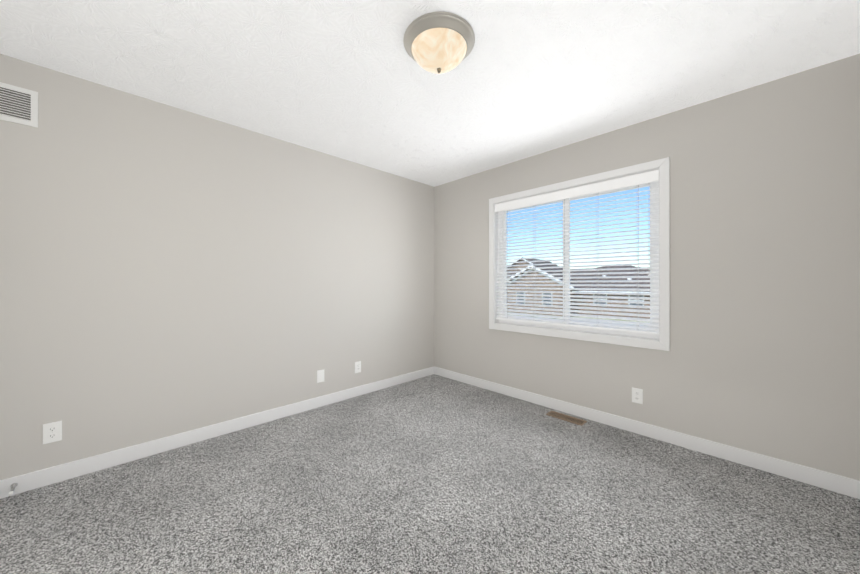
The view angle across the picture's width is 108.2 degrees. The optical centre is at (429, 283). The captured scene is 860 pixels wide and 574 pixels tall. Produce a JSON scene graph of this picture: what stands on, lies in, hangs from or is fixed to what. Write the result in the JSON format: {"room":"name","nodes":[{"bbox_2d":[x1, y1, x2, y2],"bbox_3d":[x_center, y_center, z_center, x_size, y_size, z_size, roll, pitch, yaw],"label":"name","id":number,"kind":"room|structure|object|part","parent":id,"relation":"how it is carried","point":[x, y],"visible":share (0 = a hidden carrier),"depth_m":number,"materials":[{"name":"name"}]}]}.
{"room":"empty bedroom","nodes":[
{"label":"empty bedroom","id":0,"kind":"room"},
{"bbox_2d":[0,54,433,479],"bbox_3d":[-1.446,-0.039,2.706,4.350,2.440,0.150,0,0,-44],"label":"wall","id":1,"kind":"structure","parent":0,"point":[166,270],"depth_m":2.24,"materials":[{"name":"grey paint"}]},
{"bbox_2d":[0,82,37,127],"bbox_3d":[-2.463,-1.000,1.606,0.555,0.204,0.010,0,0,-44],"label":"air vent","id":2,"kind":"object","parent":1,"relation":"in","point":[18,105],"visible":1,"depth_m":1.75,"materials":[{"name":"white metal"}]},
{"bbox_2d":[43,421,61,443],"bbox_3d":[-2.224,0.880,1.835,0.072,0.116,0.007,0,0,-44],"label":"electrical outlet","id":3,"kind":"object","parent":1,"relation":"attached to","point":[52,431],"visible":1,"depth_m":1.83,"materials":[{"name":"white plastic"}]},
{"bbox_2d":[0,366,434,498],"bbox_3d":[-1.389,1.132,2.646,4.050,0.098,0.013,0,0,-44],"label":"baseboard","id":4,"kind":"structure","parent":1,"relation":"attached to","point":[51,475],"depth_m":2.23,"materials":[{"name":"white wood"}]},
{"bbox_2d":[8,483,17,495],"bbox_3d":[-2.286,1.128,1.705,0.025,0.032,0.086,0,0,-44],"label":"door stop","id":5,"kind":"object","parent":4,"relation":"attached to","point":[13,485],"visible":1,"depth_m":1.71,"materials":[{"name":"silver metal"}]},
{"bbox_2d":[317,369,323,382],"bbox_3d":[-1.046,0.891,2.986,0.072,0.116,0.007,0,0,-44],"label":"outlet","id":6,"kind":"object","parent":1,"relation":"attached to","point":[320,375],"visible":1,"depth_m":2.98,"materials":[{"name":"white plastic"}]},
{"bbox_2d":[355,361,360,372],"bbox_3d":[-0.755,0.882,3.269,0.072,0.116,0.007,0,0,-44],"label":"electrical outlet","id":7,"kind":"object","parent":1,"relation":"attached to","point":[358,367],"visible":1,"depth_m":3.27,"materials":[{"name":"white plastic"}]},
{"bbox_2d":[0,374,859,573],"bbox_3d":[-0.230,1.240,1.459,4.350,0.120,3.630,0,0,-44],"label":"floor","id":8,"kind":"structure","parent":0,"point":[434,474],"depth_m":1.65,"materials":[{"name":"carpet"}]},
{"bbox_2d":[546,410,586,425],"bbox_3d":[1.189,1.176,2.725,0.114,0.010,0.310,0,0,-44],"label":"air vent register","id":9,"kind":"object","parent":8,"relation":"on","point":[574,420],"visible":1,"depth_m":2.71,"materials":[{"name":"brown metal"}]},
{"bbox_2d":[0,0,859,186],"bbox_3d":[-0.230,-1.320,1.462,4.350,0.120,3.630,0,0,-44],"label":"ceiling","id":10,"kind":"structure","parent":0,"point":[352,80],"depth_m":1.77,"materials":[{"name":"white paint"}]},
{"bbox_2d":[403,12,474,73],"bbox_3d":[0.047,-1.179,1.628,0.372,0.160,0.372,0,0,-44],"label":"lamp","id":11,"kind":"object","parent":10,"relation":"attached to","point":[438,42],"visible":1,"depth_m":1.54,"materials":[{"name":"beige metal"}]},
{"bbox_2d":[434,54,859,480],"bbox_3d":[1.273,-0.039,2.927,0.150,2.440,3.330,0,0,-44],"label":"wall","id":12,"kind":"structure","parent":0,"point":[762,356],"depth_m":2.07,"materials":[{"name":"grey paint"}]},
{"bbox_2d":[489,157,669,350],"bbox_3d":[1.270,-0.214,2.926,0.176,1.432,1.595,0,0,-44],"label":"window","id":13,"kind":"structure","parent":12,"relation":"in","point":[663,166],"depth_m":2.69,"materials":[{"name":"white"}]},
{"bbox_2d":[495,169,658,334],"bbox_3d":[1.236,-0.234,2.893,0.095,1.257,1.461,0,0,-44],"label":"window blind","id":14,"kind":"object","parent":13,"relation":"attached to","point":[632,180],"visible":0.9,"depth_m":2.76,"materials":[{"name":"white plastic"}]},
{"bbox_3d":[1.303,-0.214,2.959,0.082,1.300,1.463,0,0,-44],"label":"window sash","id":15,"kind":"part","parent":13,"relation":"part of","materials":[{"name":"white plastic"}]},
{"bbox_2d":[632,387,642,403],"bbox_3d":[1.628,0.886,2.449,0.007,0.116,0.072,0,0,-44],"label":"outlet","id":16,"kind":"object","parent":12,"relation":"attached to","point":[637,395],"visible":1,"depth_m":2.45,"materials":[{"name":"white plastic"}]},
{"bbox_2d":[434,367,859,498],"bbox_3d":[1.214,1.132,2.869,0.013,0.098,3.304,0,0,-44],"label":"baseboard","id":17,"kind":"structure","parent":12,"relation":"attached to","point":[844,485],"depth_m":2.22,"materials":[{"name":"white wood"}]},
{"label":"outside","id":18,"kind":"structure","parent":0,"visible":0},
{"bbox_2d":[508,312,649,324],"bbox_3d":[29.924,3.363,75.118,138.000,0.300,220.000,0,0,-44],"label":"lawn","id":19,"kind":"structure","parent":18,"point":[594,318],"depth_m":27.83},
{"bbox_2d":[508,257,557,270],"bbox_3d":[22.729,-1.046,67.405,12.080,8.500,12.000,0,0,-44],"label":"house","id":20,"kind":"structure","parent":19,"relation":"on","point":[528,263],"depth_m":64.35,"materials":[{"name":"grey"}]},
{"bbox_2d":[508,265,649,318],"bbox_3d":[14.086,0.639,36.210,12.020,5.060,28.380,0,0,-44],"label":"house","id":21,"kind":"structure","parent":19,"relation":"on","point":[636,270],"depth_m":30.06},
{"bbox_2d":[597,265,634,267],"bbox_3d":[35.023,-0.056,58.441,11.000,6.500,12.000,0,0,-44],"label":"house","id":22,"kind":"structure","parent":19,"relation":"on","point":[613,266],"depth_m":57.90,"materials":[{"name":"grey"}]}
]}

